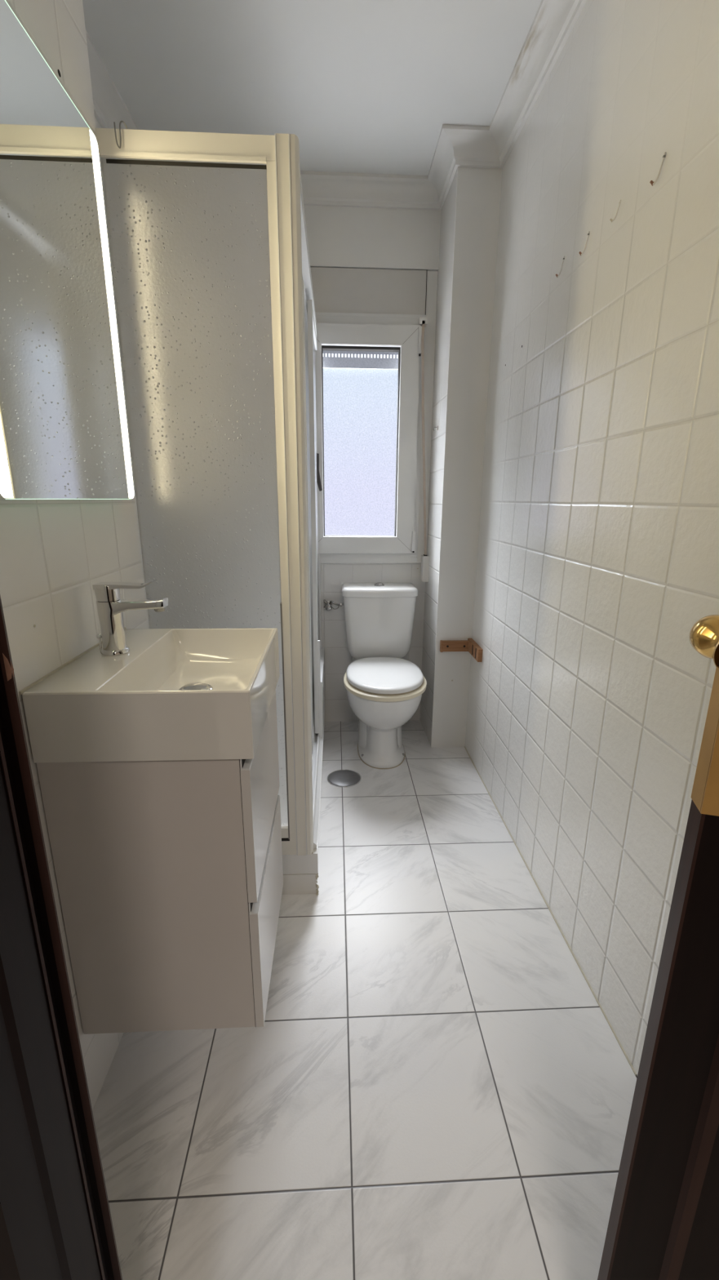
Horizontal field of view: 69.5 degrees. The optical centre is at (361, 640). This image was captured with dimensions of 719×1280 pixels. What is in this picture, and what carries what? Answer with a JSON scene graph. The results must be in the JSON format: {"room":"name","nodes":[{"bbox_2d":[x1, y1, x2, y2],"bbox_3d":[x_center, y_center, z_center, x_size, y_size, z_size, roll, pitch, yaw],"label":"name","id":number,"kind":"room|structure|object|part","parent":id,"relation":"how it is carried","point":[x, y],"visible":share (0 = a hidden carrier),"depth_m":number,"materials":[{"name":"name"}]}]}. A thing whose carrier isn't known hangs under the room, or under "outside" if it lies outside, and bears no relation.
{"room":"bathroom","nodes":[
{"label":"bathroom","id":0,"kind":"room"},
{"bbox_2d":[0,0,148,1110],"bbox_3d":[-0.780,-0.272,0.781,0.479,2.500,1.000,0,15,-3],"label":"wall","id":1,"kind":"structure","parent":0,"point":[53,552],"depth_m":0.95,"materials":[{"name":"white tile"}]},
{"bbox_2d":[0,0,133,499],"bbox_3d":[-0.531,-0.595,0.875,0.032,0.690,0.503,0,15,-3],"label":"led mirror","id":2,"kind":"object","parent":1,"relation":"attached to","point":[64,433],"visible":1,"depth_m":0.86,"materials":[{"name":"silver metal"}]},
{"bbox_2d":[85,30,138,129],"bbox_3d":[-0.839,-1.737,1.566,0.078,0.084,1.287,0,15,-3],"label":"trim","id":3,"kind":"structure","parent":1,"relation":"attached to","point":[109,107],"depth_m":1.71,"materials":[{"name":"paint"}]},
{"bbox_2d":[35,688,283,1034],"bbox_3d":[-0.376,0.431,1.132,0.349,0.589,0.398,0,15,-3],"label":"vanity cabinet","id":4,"kind":"object","parent":1,"relation":"attached to","point":[169,873],"visible":0.81,"depth_m":0.94,"materials":[{"name":"white paint"}]},
{"bbox_2d":[18,626,279,762],"bbox_3d":[-0.370,0.084,1.043,0.360,0.124,0.423,0,15,-3],"label":"washbasin","id":5,"kind":"object","parent":4,"relation":"in","point":[177,694],"visible":1,"depth_m":0.85,"materials":[{"name":"ceramic"}]},
{"bbox_2d":[92,579,168,656],"bbox_3d":[-0.454,-0.046,1.017,0.139,0.144,0.053,0,15,-3],"label":"faucet","id":6,"kind":"object","parent":5,"relation":"on","point":[110,607],"visible":1,"depth_m":1.00,"materials":[{"name":"silver metal"}]},
{"bbox_3d":[-0.517,-0.008,1.020,0.012,0.009,0.012,-3,16,-14],"label":"popup knob","id":7,"kind":"part","parent":6,"relation":"part of","materials":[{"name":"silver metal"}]},
{"bbox_3d":[-0.517,0.011,1.025,0.004,0.030,0.004,0,15,-3],"label":"popup rod","id":8,"kind":"part","parent":6,"relation":"part of","materials":[{"name":"silver metal"}]},
{"bbox_3d":[-0.456,-0.108,1.000,0.110,0.016,0.036,0,15,-3],"label":"lever","id":9,"kind":"part","parent":6,"relation":"part of","materials":[{"name":"silver metal"}]},
{"bbox_3d":[-0.436,-0.064,1.013,0.105,0.034,0.037,0,15,-3],"label":"spout","id":10,"kind":"part","parent":6,"relation":"part of","materials":[{"name":"silver metal"}]},
{"bbox_3d":[-0.209,0.299,1.105,0.016,0.269,0.397,0,15,-3],"label":"drawer","id":11,"kind":"part","parent":4,"relation":"part of","materials":[{"name":"white paint"}]},
{"bbox_3d":[-0.211,0.584,1.183,0.016,0.269,0.397,0,15,-3],"label":"drawer","id":12,"kind":"part","parent":4,"relation":"part of","materials":[{"name":"white paint"}]},
{"bbox_2d":[94,117,149,628],"bbox_3d":[-0.981,-0.575,1.889,0.190,2.500,1.315,0,15,-3],"label":"wall","id":13,"kind":"structure","parent":0,"point":[97,124],"depth_m":1.92,"materials":[{"name":"white paint"}]},
{"bbox_2d":[82,0,542,175],"bbox_3d":[0.259,-1.423,0.086,2.900,0.100,4.800,0,15,-3],"label":"ceiling","id":14,"kind":"structure","parent":0,"point":[369,86],"depth_m":1.61,"materials":[{"name":"paint"}]},
{"bbox_2d":[92,720,637,1279],"bbox_3d":[0.241,1.086,0.768,2.900,0.100,4.800,0,15,-3],"label":"floor","id":15,"kind":"structure","parent":0,"point":[433,1085],"depth_m":1.09,"materials":[{"name":"tile"}]},
{"bbox_2d":[281,696,325,894],"bbox_3d":[-0.530,0.554,2.219,0.730,0.162,1.318,0,15,-3],"label":"shower tray","id":16,"kind":"object","parent":15,"relation":"on","point":[300,873],"visible":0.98,"depth_m":1.61,"materials":[{"name":"white ceramic"}]},
{"bbox_2d":[95,128,325,856],"bbox_3d":[-0.381,-0.384,1.967,0.437,1.800,1.324,0,15,-3],"label":"shower enclosure","id":17,"kind":"object","parent":16,"relation":"on","point":[216,316],"visible":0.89,"depth_m":1.25,"materials":[{"name":"plastic"}]},
{"bbox_2d":[113,120,128,148],"bbox_3d":[-0.504,-1.061,1.090,0.007,0.052,0.031,14,20,41],"label":"s-hook","id":18,"kind":"object","parent":17,"relation":"hanging from","point":[121,122],"visible":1,"depth_m":1.08,"materials":[{"name":"metal"}]},
{"bbox_3d":[-0.373,-1.059,1.117,0.377,0.045,0.028,0,15,-3],"label":"rail","id":19,"kind":"part","parent":17,"relation":"part of","materials":[{"name":"white metal"}]},
{"bbox_3d":[-0.395,0.577,1.562,0.357,0.033,0.028,0,15,-3],"label":"rail","id":20,"kind":"part","parent":17,"relation":"part of","materials":[{"name":"white metal"}]},
{"bbox_3d":[-0.235,0.627,1.583,0.034,0.048,0.024,0,15,-3],"label":"trim","id":21,"kind":"part","parent":17,"relation":"part of","materials":[{"name":"beige metal"}]},
{"bbox_3d":[-0.177,-0.217,1.355,0.027,1.797,0.031,0,15,-3],"label":"corner post","id":22,"kind":"part","parent":17,"relation":"part of","materials":[{"name":"white metal"}]},
{"bbox_3d":[-0.186,-1.235,1.767,0.025,0.040,1.283,0,15,-3],"label":"rail","id":23,"kind":"part","parent":17,"relation":"part of","materials":[{"name":"white metal"}]},
{"bbox_3d":[-0.217,-0.427,2.169,0.003,1.624,0.490,0,15,-3],"label":"panel","id":24,"kind":"part","parent":17,"relation":"part of","materials":[{"name":"plastic"}]},
{"bbox_3d":[-0.206,-0.473,2.338,0.003,1.624,0.500,0,15,-3],"label":"panel","id":25,"kind":"part","parent":17,"relation":"part of","materials":[{"name":"plastic"}]},
{"bbox_3d":[-0.192,0.460,2.225,0.042,0.038,1.290,0,15,-3],"label":"rail","id":26,"kind":"part","parent":17,"relation":"part of","materials":[{"name":"white metal"}]},
{"bbox_2d":[327,768,361,787],"bbox_3d":[-0.078,0.612,2.303,0.153,0.006,0.153,0,15,-3],"label":"floor drain","id":27,"kind":"object","parent":15,"relation":"on","point":[344,778],"visible":1,"depth_m":2.29,"materials":[{"name":"silver metal"}]},
{"bbox_2d":[342,582,426,768],"bbox_3d":[0.097,0.160,2.462,0.376,0.798,0.698,0,15,-3],"label":"toilet","id":28,"kind":"object","parent":15,"relation":"on","point":[384,690],"visible":1,"depth_m":2.46,"materials":[{"name":"ceramic"}]},
{"bbox_3d":[0.088,-0.253,2.603,0.376,0.045,0.208,0,15,-3],"label":"cistern lid","id":29,"kind":"part","parent":28,"relation":"part of","materials":[{"name":"ceramic"}]},
{"bbox_3d":[0.104,0.183,2.351,0.372,0.022,0.472,0,15,-3],"label":"seat","id":30,"kind":"part","parent":28,"relation":"part of","materials":[{"name":"white plastic"}]},
{"bbox_3d":[0.103,0.150,2.358,0.346,0.026,0.469,0,15,-3],"label":"lid","id":31,"kind":"part","parent":28,"relation":"part of","materials":[{"name":"plastic"}]},
{"bbox_2d":[303,205,440,271],"bbox_3d":[-0.283,-1.806,2.258,1.257,0.308,0.028,0,15,-3],"label":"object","id":32,"kind":"structure","parent":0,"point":[338,237],"depth_m":2.27,"materials":[{"name":"white paint"}]},
{"bbox_2d":[320,562,425,721],"bbox_3d":[-0.226,-0.781,2.669,1.780,2.500,0.220,0,15,-3],"label":"wall","id":33,"kind":"structure","parent":0,"point":[338,658],"depth_m":2.75,"materials":[{"name":"white tile"}]},
{"bbox_2d":[323,599,343,610],"bbox_3d":[-0.147,-0.181,2.676,0.106,0.052,0.092,0,15,-3],"label":"valve","id":34,"kind":"object","parent":33,"relation":"attached to","point":[328,605],"visible":1,"depth_m":2.66,"materials":[{"name":"silver metal"}]},
{"bbox_3d":[-0.171,-0.167,2.661,0.034,0.034,0.016,0,15,-3],"label":"valve handle","id":35,"kind":"part","parent":34,"relation":"part of","materials":[{"name":"silver metal"}]},
{"bbox_2d":[302,266,426,315],"bbox_3d":[-0.002,-1.570,2.344,0.584,0.180,0.033,0,15,-3],"label":"box","id":36,"kind":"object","parent":33,"relation":"attached to","point":[335,290],"depth_m":2.33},
{"bbox_2d":[315,315,425,563],"bbox_3d":[-0.005,-0.934,2.502,0.585,1.115,0.172,0,15,-3],"label":"window","id":37,"kind":"structure","parent":33,"relation":"in","point":[402,335],"depth_m":2.47,"materials":[{"name":"plastic"}]},
{"bbox_3d":[-0.207,-0.793,2.451,0.037,0.172,0.020,0,15,-3],"label":"handle","id":38,"kind":"part","parent":37,"relation":"part of","materials":[{"name":"metal"}]},
{"bbox_2d":[322,351,398,369],"bbox_3d":[-0.004,-1.392,2.465,0.510,0.181,0.012,0,15,-3],"label":"roller shutter","id":39,"kind":"object","parent":37,"relation":"attached to","point":[340,362],"visible":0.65,"depth_m":2.48,"materials":[{"name":"white plastic"}]},
{"bbox_2d":[300,170,440,210],"bbox_3d":[-0.278,-1.900,2.178,1.260,0.084,0.078,0,15,-3],"label":"trim","id":40,"kind":"structure","parent":33,"relation":"attached to","point":[322,188],"depth_m":2.20,"materials":[{"name":"paint"}]},
{"bbox_2d":[315,312,426,317],"bbox_3d":[-0.005,-1.477,2.360,0.598,0.012,0.031,0,15,-3],"label":"trim","id":41,"kind":"structure","parent":33,"relation":"attached to","point":[316,313],"depth_m":2.35,"materials":[{"name":"plastic"}]},
{"bbox_2d":[425,270,427,315],"bbox_3d":[0.291,-1.572,2.350,0.003,0.180,0.019,0,15,-3],"label":"trim","id":42,"kind":"structure","parent":33,"relation":"attached to","point":[427,270],"depth_m":2.34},
{"bbox_2d":[417,271,438,562],"bbox_3d":[0.312,-1.032,2.510,0.050,1.305,0.027,0,15,-3],"label":"trim","id":43,"kind":"structure","parent":33,"relation":"attached to","point":[432,276],"depth_m":2.46,"materials":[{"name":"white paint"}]},
{"bbox_2d":[427,127,457,209],"bbox_3d":[0.320,-1.864,2.059,0.078,0.084,0.384,0,15,-3],"label":"trim","id":44,"kind":"structure","parent":33,"relation":"attached to","point":[443,168],"depth_m":2.04,"materials":[{"name":"paint"}]},
{"bbox_2d":[419,168,457,745],"bbox_3d":[0.431,-0.713,2.436,0.175,2.500,0.329,0,15,-3],"label":"wall pier","id":45,"kind":"object","parent":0,"point":[445,274],"visible":0.36,"depth_m":2.37,"materials":[{"name":"white tile"}]},
{"bbox_2d":[417,316,429,582],"bbox_3d":[0.299,-0.880,2.504,0.089,1.195,0.063,0,15,-3],"label":"strap","id":46,"kind":"object","parent":45,"relation":"attached to","point":[423,321],"visible":1,"depth_m":2.49,"materials":[{"name":"white plastic"}]},
{"bbox_2d":[440,638,483,662],"bbox_3d":[0.451,0.045,2.370,0.151,0.061,0.189,0,15,-3],"label":"wooden bracket","id":47,"kind":"object","parent":45,"relation":"attached to","point":[469,645],"visible":1,"depth_m":2.44,"materials":[{"name":"brown wood"}]},
{"bbox_3d":[0.440,0.027,2.453,0.134,0.050,0.018,0,15,-3],"label":"long arm","id":48,"kind":"part","parent":47,"relation":"part of","materials":[{"name":"brown wood"}]},
{"bbox_3d":[0.517,0.043,2.373,0.019,0.058,0.189,0,15,-3],"label":"short arm","id":49,"kind":"part","parent":47,"relation":"part of","materials":[{"name":"brown wood"}]},
{"bbox_2d":[465,0,718,1075],"bbox_3d":[0.636,-0.511,1.697,0.159,2.500,1.880,0,15,-3],"label":"wall","id":50,"kind":"structure","parent":0,"point":[597,560],"depth_m":1.23,"materials":[{"name":"white tile"}]},
{"bbox_2d":[431,167,502,747],"bbox_3d":[0.441,-0.669,2.275,0.170,2.500,0.006,0,15,-3],"label":"wall","id":51,"kind":"structure","parent":50,"relation":"attached to","point":[478,190],"depth_m":2.21,"materials":[{"name":"white paint"}]},
{"bbox_2d":[442,124,502,168],"bbox_3d":[0.413,-1.824,1.916,0.248,0.084,0.078,0,15,-3],"label":"trim","id":52,"kind":"structure","parent":50,"relation":"attached to","point":[473,146],"depth_m":1.92,"materials":[{"name":"paint"}]},
{"bbox_2d":[488,0,587,168],"bbox_3d":[0.534,-1.633,1.216,0.078,0.084,1.541,0,15,-3],"label":"trim","id":53,"kind":"structure","parent":50,"relation":"attached to","point":[554,20],"depth_m":1.56,"materials":[{"name":"white paint"}]},
{"bbox_2d":[464,746,636,1075],"bbox_3d":[0.555,0.737,1.862,0.003,0.004,1.541,0,15,-3],"label":"trim","id":54,"kind":"structure","parent":50,"relation":"attached to","point":[555,920],"depth_m":1.45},
{"bbox_2d":[555,256,564,277],"bbox_3d":[0.557,-1.048,1.455,0.006,0.047,0.026,-8,17,-29],"label":"wall hook","id":55,"kind":"object","parent":50,"relation":"attached to","point":[557,275],"visible":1,"depth_m":1.45,"materials":[{"name":"white plastic"}]},
{"bbox_2d":[578,231,590,255],"bbox_3d":[0.565,-1.005,1.314,0.006,0.047,0.026,-8,17,-29],"label":"wall hook","id":56,"kind":"object","parent":50,"relation":"attached to","point":[583,252],"visible":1,"depth_m":1.31,"materials":[{"name":"white plastic"}]},
{"bbox_2d":[609,200,621,222],"bbox_3d":[0.572,-0.967,1.169,0.005,0.038,0.022,-11,19,-36],"label":"wall hook","id":57,"kind":"object","parent":50,"relation":"attached to","point":[620,202],"visible":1,"depth_m":1.17,"materials":[{"name":"white plastic"}]},
{"bbox_2d":[649,152,666,186],"bbox_3d":[0.580,-0.922,1.015,0.006,0.047,0.026,-8,17,-29],"label":"wall hook","id":58,"kind":"object","parent":50,"relation":"attached to","point":[651,182],"visible":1,"depth_m":1.01,"materials":[{"name":"white plastic"}]},
{"bbox_3d":[-0.705,-0.144,0.312,0.580,2.500,0.060,0,15,-3],"label":"wall","id":59,"kind":"structure","parent":0,"visible":0},
{"bbox_2d":[0,595,122,1279],"bbox_3d":[-0.364,0.067,0.386,0.146,2.060,0.140,0,15,-3],"label":"door frame","id":60,"kind":"structure","parent":59,"relation":"in","point":[56,1224],"depth_m":0.47,"materials":[{"name":"brown wood"}]},
{"bbox_3d":[-0.300,0.021,0.439,0.005,0.028,0.004,0,15,-3],"label":"strike plate","id":61,"kind":"part","parent":60,"relation":"part of","materials":[{"name":"gold metal"}]},
{"bbox_3d":[1.016,0.087,0.310,0.070,2.080,0.140,0,15,-3],"label":"door","id":62,"kind":"structure","parent":0,"visible":0},
{"bbox_2d":[597,614,718,1279],"bbox_3d":[0.657,0.066,0.435,0.666,2.030,0.125,4,16,14],"label":"door","id":63,"kind":"structure","parent":62,"relation":"attached to","point":[664,1223],"depth_m":0.58,"materials":[{"name":"brown wood"}]},
{"bbox_3d":[0.388,0.051,0.442,0.020,1.770,0.006,4,16,15],"label":"moulding","id":64,"kind":"part","parent":63,"relation":"part of","materials":[{"name":"brown wood"}]},
{"bbox_3d":[0.363,0.003,0.518,0.048,0.048,0.091,4,16,15],"label":"knob","id":65,"kind":"part","parent":63,"relation":"part of","materials":[{"name":"gold metal"}]},
{"bbox_3d":[0.328,0.094,0.489,0.003,0.138,0.026,4,16,15],"label":"latch plate","id":66,"kind":"part","parent":63,"relation":"part of","materials":[{"name":"gold metal"}]},
{"bbox_3d":[0.348,0.100,0.468,0.053,0.138,0.002,4,16,15],"label":"plate","id":67,"kind":"part","parent":63,"relation":"part of","materials":[{"name":"gold metal"}]}
]}

